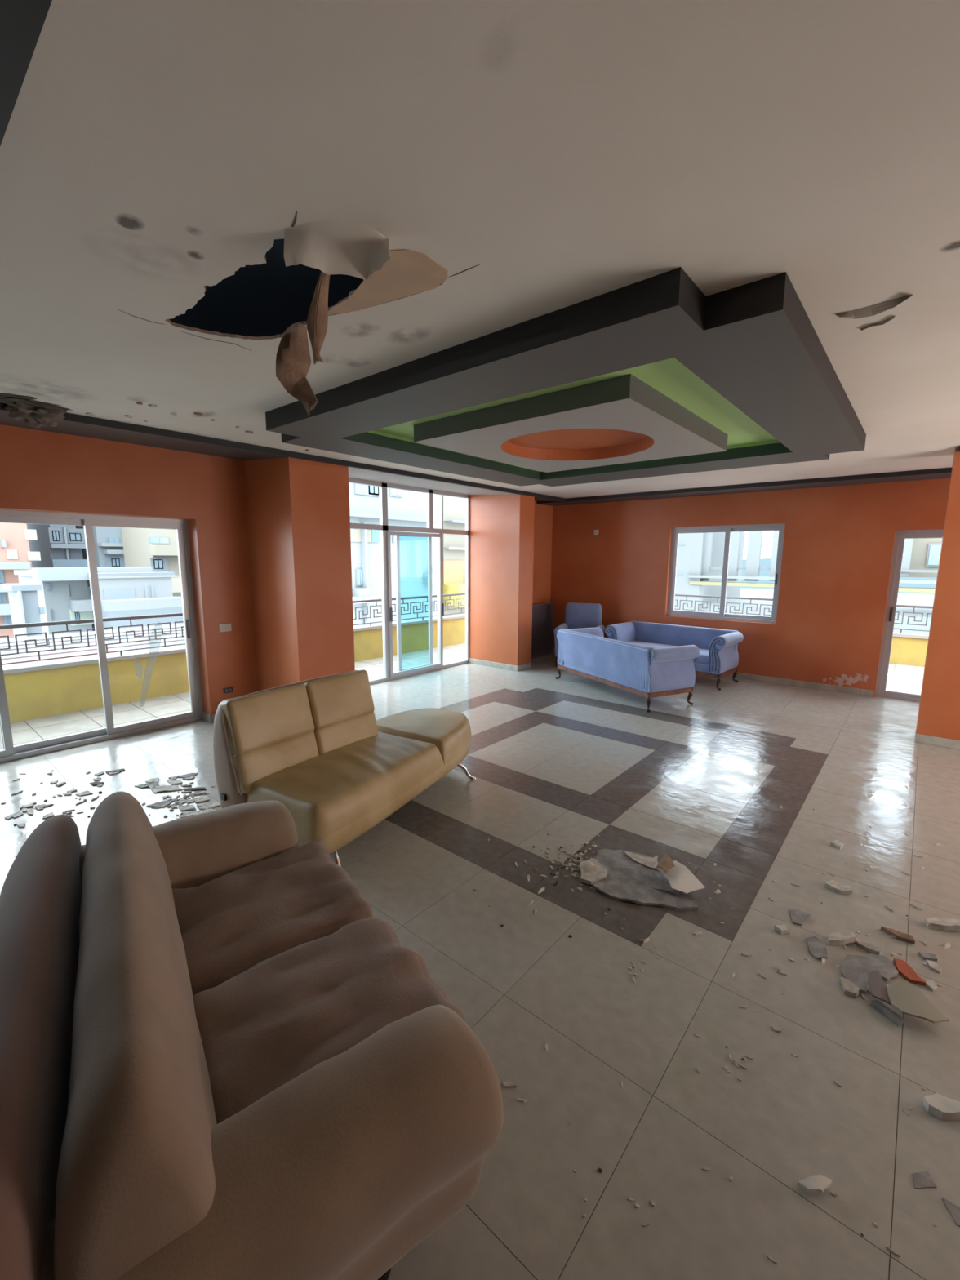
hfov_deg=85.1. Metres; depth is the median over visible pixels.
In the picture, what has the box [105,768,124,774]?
fragment
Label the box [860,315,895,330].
peeling paint
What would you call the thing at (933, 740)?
baseboard
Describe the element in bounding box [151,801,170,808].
fragment
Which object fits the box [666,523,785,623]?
window
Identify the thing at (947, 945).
chip
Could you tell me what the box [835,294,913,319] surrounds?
peeling paint
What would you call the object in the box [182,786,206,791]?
fragment
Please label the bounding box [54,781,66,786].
fragment
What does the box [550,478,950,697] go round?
wall
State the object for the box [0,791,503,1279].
loveseat
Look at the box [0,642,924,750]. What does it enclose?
floor
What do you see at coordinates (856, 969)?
shard
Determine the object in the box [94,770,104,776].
fragment
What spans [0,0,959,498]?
ceiling
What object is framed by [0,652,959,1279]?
floor
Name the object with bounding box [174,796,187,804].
fragment
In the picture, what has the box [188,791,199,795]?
fragment
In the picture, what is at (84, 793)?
fragment
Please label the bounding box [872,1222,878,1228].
chip
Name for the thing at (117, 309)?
crack
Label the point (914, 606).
balcony railing
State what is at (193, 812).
fragment
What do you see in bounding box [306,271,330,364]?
strip
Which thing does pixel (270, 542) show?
wall
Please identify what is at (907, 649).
wall
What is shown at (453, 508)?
building
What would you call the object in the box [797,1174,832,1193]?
lump
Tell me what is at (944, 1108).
lump
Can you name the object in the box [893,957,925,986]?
shard
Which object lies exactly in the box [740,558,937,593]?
building
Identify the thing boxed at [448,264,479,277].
crack
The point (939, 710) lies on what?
wall
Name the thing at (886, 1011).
board
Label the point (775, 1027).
lump
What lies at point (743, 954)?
chip
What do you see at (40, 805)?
fragment
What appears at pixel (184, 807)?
fragment
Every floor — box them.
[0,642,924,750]
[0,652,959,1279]
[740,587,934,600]
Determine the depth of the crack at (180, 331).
2.45 m
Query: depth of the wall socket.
5.69 m
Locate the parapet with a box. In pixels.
[2,613,465,723]
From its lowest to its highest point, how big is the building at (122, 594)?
16.948 m
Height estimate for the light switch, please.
0.085 m
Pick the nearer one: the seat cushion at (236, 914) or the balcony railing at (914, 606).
the seat cushion at (236, 914)
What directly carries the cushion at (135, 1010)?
on the loveseat at (218, 1061)
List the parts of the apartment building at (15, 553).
pane, pane, pane, pane, pane, pane, pane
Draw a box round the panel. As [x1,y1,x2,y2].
[531,603,554,658]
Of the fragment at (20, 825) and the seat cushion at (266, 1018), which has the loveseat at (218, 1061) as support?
the seat cushion at (266, 1018)
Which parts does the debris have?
board edge strip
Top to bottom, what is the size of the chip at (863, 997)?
0.009 m
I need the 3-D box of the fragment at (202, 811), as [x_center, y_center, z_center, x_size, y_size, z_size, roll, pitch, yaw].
[-1.883,1.192,3.627,0.105,0.010,0.069,-2,9,-14]
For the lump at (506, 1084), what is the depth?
1.75 m
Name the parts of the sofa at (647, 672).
leg, armrest, backrest, wooden rail, seat frame, leg, armrest, leg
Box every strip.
[275,320,318,415]
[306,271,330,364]
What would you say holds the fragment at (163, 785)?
on the floor at (717, 771)
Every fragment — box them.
[4,814,12,819]
[10,810,23,817]
[17,822,25,827]
[22,804,33,808]
[26,808,33,814]
[33,803,47,808]
[43,812,53,817]
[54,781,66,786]
[62,791,71,795]
[75,790,93,795]
[89,781,104,786]
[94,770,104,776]
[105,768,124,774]
[137,782,159,788]
[146,797,177,807]
[147,785,182,792]
[149,777,159,782]
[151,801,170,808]
[152,784,165,788]
[166,778,182,785]
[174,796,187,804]
[177,773,197,777]
[178,804,195,811]
[178,813,188,817]
[182,776,195,779]
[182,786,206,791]
[184,810,199,816]
[185,798,194,803]
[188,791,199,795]
[191,795,208,802]
[198,803,214,809]
[201,808,215,813]
[210,801,221,806]
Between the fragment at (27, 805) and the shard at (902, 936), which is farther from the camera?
the fragment at (27, 805)
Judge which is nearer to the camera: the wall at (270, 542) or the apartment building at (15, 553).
the wall at (270, 542)
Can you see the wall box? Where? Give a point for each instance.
(596, 531)
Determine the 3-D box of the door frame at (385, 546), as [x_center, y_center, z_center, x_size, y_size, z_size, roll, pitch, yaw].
[-1.177,-0.820,7.529,0.128,2.792,3.052,8,12,40]
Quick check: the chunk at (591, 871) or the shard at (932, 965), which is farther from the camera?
the chunk at (591, 871)
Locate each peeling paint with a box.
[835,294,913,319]
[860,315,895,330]
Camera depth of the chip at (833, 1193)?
1.46 m
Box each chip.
[10,790,22,795]
[40,804,53,808]
[516,1097,526,1102]
[537,887,544,893]
[544,1042,547,1051]
[562,865,573,867]
[635,1203,639,1208]
[641,1222,649,1226]
[643,937,649,943]
[649,1200,654,1206]
[692,930,702,935]
[701,1167,711,1171]
[728,1176,733,1182]
[738,1005,748,1008]
[741,953,751,956]
[766,1255,777,1264]
[776,971,786,975]
[821,957,826,964]
[830,1191,837,1196]
[860,993,866,999]
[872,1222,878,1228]
[886,1246,900,1257]
[909,903,922,910]
[944,942,951,948]
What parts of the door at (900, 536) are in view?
handle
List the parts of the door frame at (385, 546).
sash handle, sliding sash, sliding sash, sash handle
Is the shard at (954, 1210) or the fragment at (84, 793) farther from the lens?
the fragment at (84, 793)
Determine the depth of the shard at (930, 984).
2.17 m
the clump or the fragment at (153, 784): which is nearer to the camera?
the clump
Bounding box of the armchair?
[553,602,604,666]
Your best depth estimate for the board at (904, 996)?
2.02 m
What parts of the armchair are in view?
leg, armrest, backrest, armrest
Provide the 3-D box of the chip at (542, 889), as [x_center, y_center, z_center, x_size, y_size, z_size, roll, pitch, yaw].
[0.327,1.334,2.788,0.019,0.009,0.072,7,11,39]
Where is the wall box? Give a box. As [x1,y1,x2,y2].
[594,529,598,534]
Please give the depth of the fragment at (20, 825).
3.43 m
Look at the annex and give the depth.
23.08 m
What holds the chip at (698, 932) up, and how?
on the floor at (717, 771)
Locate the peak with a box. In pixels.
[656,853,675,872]
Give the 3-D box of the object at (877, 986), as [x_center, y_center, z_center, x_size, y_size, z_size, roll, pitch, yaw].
[1.620,1.403,2.129,0.061,0.014,0.181,5,10,27]
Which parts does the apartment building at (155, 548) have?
pane, pane, pane, pane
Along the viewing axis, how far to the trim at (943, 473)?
6.89 m
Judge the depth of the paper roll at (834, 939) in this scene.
2.41 m
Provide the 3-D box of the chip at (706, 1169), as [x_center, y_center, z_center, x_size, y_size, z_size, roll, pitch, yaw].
[0.656,1.536,1.518,0.029,0.003,0.008,1,9,5]
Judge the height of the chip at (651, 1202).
0.005 m
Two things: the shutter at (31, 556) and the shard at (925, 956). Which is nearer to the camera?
the shard at (925, 956)
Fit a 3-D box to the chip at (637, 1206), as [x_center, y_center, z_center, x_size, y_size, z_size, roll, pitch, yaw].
[0.431,1.548,1.431,0.015,0.005,0.010,1,9,5]
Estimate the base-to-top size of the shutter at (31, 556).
0.594 m
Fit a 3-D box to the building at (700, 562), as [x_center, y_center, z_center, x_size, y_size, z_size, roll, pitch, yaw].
[12.046,-1.600,19.648,10.548,8.912,8.420,8,12,40]
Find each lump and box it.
[502,1081,516,1087]
[770,1023,781,1032]
[774,924,790,934]
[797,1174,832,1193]
[825,880,853,894]
[830,840,843,849]
[923,1093,959,1120]
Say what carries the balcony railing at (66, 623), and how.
on the parapet
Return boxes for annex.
[2,582,44,637]
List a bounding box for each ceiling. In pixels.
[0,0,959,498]
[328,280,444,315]
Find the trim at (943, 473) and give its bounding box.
[536,466,951,506]
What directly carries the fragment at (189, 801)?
on the floor at (717, 771)
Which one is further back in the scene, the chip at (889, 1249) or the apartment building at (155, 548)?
the apartment building at (155, 548)
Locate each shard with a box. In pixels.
[788,907,810,925]
[806,935,827,959]
[840,977,859,998]
[841,954,898,994]
[880,925,915,944]
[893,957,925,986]
[912,1171,937,1188]
[918,951,937,961]
[925,960,942,973]
[925,978,937,991]
[942,1197,959,1226]
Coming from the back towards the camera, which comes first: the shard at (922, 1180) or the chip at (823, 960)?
the chip at (823, 960)
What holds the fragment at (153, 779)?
on the floor at (717, 771)
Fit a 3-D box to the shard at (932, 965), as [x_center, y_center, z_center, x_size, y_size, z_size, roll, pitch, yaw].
[1.978,1.420,2.273,0.042,0.011,0.063,4,9,21]
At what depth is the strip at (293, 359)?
2.33 m
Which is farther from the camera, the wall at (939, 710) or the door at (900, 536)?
the door at (900, 536)
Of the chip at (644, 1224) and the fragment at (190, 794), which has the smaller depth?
the chip at (644, 1224)
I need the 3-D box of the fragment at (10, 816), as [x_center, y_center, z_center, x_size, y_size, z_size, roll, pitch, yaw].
[-3.185,1.200,3.542,0.043,0.009,0.050,3,9,17]
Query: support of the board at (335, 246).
hanging from the ceiling at (153, 152)
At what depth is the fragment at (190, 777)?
4.17 m
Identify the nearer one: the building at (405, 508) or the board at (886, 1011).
the board at (886, 1011)
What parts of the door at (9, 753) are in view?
sash frame, sash frame, sash frame, handle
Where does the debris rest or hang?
on the floor at (717, 771)
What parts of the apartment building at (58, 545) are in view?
pane, pane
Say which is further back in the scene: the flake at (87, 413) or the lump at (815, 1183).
the flake at (87, 413)
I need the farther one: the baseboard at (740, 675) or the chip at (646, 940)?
the baseboard at (740, 675)
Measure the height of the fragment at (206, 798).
0.011 m
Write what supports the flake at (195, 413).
attached to the ceiling at (153, 152)
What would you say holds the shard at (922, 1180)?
on the floor at (717, 771)
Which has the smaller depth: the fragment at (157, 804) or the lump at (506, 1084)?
the lump at (506, 1084)
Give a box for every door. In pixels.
[0,509,202,763]
[875,528,943,702]
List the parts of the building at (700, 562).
veranda post, veranda post, veranda post, veranda post, handrail, pane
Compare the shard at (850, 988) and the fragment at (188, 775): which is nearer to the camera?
the shard at (850, 988)
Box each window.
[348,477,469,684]
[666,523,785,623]
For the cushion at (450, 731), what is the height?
0.172 m
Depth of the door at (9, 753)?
5.03 m
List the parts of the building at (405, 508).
pane, pane, pane, pane, pane, pane, pane, pane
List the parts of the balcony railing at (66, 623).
key panel, key panel, key panel, key panel, key panel, key panel, key panel, rail, key panel, key panel, key panel, key panel, key panel, key panel, key panel, key panel, key panel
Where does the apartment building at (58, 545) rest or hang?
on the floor
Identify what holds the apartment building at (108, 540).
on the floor
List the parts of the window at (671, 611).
sash frame, sash frame, sash handle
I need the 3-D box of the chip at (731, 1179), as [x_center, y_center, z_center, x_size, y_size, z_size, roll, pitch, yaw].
[0.718,1.539,1.494,0.017,0.005,0.010,-6,11,-34]
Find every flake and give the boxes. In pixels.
[84,412,94,415]
[124,414,132,417]
[147,404,156,407]
[193,412,202,415]
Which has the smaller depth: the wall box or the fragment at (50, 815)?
the fragment at (50, 815)
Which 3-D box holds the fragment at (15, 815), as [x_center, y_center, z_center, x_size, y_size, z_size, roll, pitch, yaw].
[-3.164,1.193,3.579,0.056,0.012,0.079,2,9,11]
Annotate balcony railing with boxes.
[0,592,465,665]
[0,623,185,666]
[674,594,933,633]
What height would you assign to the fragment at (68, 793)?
0.010 m
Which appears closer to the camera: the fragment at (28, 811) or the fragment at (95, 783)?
the fragment at (28, 811)
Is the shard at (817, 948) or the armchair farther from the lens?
the armchair
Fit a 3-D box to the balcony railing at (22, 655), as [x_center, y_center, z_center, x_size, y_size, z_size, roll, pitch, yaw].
[-15.503,0.599,16.034,10.000,0.640,30.000,8,12,40]
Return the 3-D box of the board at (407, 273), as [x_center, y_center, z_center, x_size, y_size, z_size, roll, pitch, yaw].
[-0.360,-1.328,2.009,0.250,0.003,0.638,-6,11,-36]
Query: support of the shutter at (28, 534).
hanging from the apartment building at (15, 553)
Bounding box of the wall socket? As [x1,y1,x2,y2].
[223,686,232,693]
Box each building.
[0,522,40,639]
[13,566,152,635]
[26,523,88,567]
[75,525,124,631]
[87,571,183,630]
[120,527,181,596]
[348,482,441,626]
[441,495,465,616]
[674,530,942,634]
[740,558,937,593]
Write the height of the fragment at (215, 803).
0.009 m
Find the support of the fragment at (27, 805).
on the floor at (717, 771)
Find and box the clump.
[2,401,66,429]
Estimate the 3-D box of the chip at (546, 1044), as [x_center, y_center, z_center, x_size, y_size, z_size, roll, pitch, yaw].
[0.240,1.474,1.899,0.010,0.004,0.039,1,9,8]
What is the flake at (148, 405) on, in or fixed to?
attached to the ceiling at (153, 152)
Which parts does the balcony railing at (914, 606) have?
key panel, key panel, key panel, key panel, key panel, key panel, rail, key panel, rail, key panel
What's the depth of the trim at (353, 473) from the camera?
6.91 m
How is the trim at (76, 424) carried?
attached to the wall at (270, 542)
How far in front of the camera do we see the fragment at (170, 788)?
3.98 m
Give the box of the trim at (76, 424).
[0,402,565,501]
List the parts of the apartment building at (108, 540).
pane, pane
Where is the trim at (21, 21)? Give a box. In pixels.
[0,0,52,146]
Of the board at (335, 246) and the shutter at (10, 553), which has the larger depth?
the shutter at (10, 553)
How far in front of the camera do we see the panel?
9.37 m
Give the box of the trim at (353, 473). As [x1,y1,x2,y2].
[348,466,516,494]
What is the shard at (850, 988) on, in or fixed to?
on the floor at (717, 771)
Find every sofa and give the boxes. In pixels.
[213,669,475,866]
[555,626,699,712]
[604,620,743,690]
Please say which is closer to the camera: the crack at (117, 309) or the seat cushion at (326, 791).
the crack at (117, 309)
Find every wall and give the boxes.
[0,424,552,722]
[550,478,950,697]
[888,631,928,666]
[915,447,959,740]
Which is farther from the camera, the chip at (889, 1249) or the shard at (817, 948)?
the shard at (817, 948)
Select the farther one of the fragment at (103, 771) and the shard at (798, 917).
the fragment at (103, 771)
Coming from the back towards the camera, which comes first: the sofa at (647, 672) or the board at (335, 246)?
the sofa at (647, 672)
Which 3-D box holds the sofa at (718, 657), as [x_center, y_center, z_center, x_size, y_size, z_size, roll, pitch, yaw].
[2.865,0.179,7.868,1.822,0.751,0.750,9,12,44]
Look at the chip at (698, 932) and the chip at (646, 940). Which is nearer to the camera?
the chip at (646, 940)
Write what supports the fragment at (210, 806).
on the floor at (717, 771)
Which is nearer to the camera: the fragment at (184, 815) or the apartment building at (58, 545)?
the fragment at (184, 815)
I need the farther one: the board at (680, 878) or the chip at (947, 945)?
the board at (680, 878)
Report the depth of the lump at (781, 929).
2.48 m
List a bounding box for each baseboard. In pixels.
[201,657,531,722]
[552,648,874,697]
[915,733,959,750]
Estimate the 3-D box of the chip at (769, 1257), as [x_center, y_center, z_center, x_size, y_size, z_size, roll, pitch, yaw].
[0.739,1.567,1.323,0.027,0.003,0.007,8,12,41]
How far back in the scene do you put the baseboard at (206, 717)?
8.39 m
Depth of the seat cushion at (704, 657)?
7.83 m
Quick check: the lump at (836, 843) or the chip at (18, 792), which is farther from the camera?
the chip at (18, 792)
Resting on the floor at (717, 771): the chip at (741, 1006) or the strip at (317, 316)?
the chip at (741, 1006)
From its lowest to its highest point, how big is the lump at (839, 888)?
0.032 m
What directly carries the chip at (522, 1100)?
on the floor at (717, 771)
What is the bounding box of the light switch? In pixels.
[218,623,231,631]
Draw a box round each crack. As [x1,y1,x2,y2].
[117,309,165,324]
[179,330,251,351]
[291,210,297,226]
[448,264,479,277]
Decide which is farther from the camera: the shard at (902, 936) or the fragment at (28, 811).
the fragment at (28, 811)
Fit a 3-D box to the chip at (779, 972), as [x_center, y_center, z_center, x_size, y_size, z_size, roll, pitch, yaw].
[1.292,1.425,2.238,0.039,0.006,0.010,5,10,29]
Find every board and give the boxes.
[284,218,391,280]
[328,248,447,315]
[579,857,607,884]
[657,860,704,893]
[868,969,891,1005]
[871,1000,903,1026]
[886,980,949,1023]
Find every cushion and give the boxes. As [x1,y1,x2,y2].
[53,791,217,1279]
[172,841,373,995]
[192,916,466,1124]
[246,731,444,837]
[375,707,471,765]
[626,640,709,664]
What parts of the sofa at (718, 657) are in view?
armrest, backrest, seat frame, wooden rail, leg, armrest, leg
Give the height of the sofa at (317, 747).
0.924 m
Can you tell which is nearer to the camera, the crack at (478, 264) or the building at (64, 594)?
the crack at (478, 264)
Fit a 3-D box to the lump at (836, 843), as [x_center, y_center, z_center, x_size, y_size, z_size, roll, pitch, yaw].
[2.219,1.266,3.237,0.061,0.022,0.059,-4,10,-25]
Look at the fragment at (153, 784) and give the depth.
4.03 m
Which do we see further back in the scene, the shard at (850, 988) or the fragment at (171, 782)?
the fragment at (171, 782)
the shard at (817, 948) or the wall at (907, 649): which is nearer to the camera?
the shard at (817, 948)
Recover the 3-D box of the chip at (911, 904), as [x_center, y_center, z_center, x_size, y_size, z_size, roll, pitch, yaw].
[2.225,1.362,2.670,0.015,0.007,0.057,-5,10,-30]
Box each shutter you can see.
[5,549,17,559]
[23,528,37,540]
[26,551,40,560]
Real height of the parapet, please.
0.845 m
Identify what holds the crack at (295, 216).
attached to the ceiling at (153, 152)

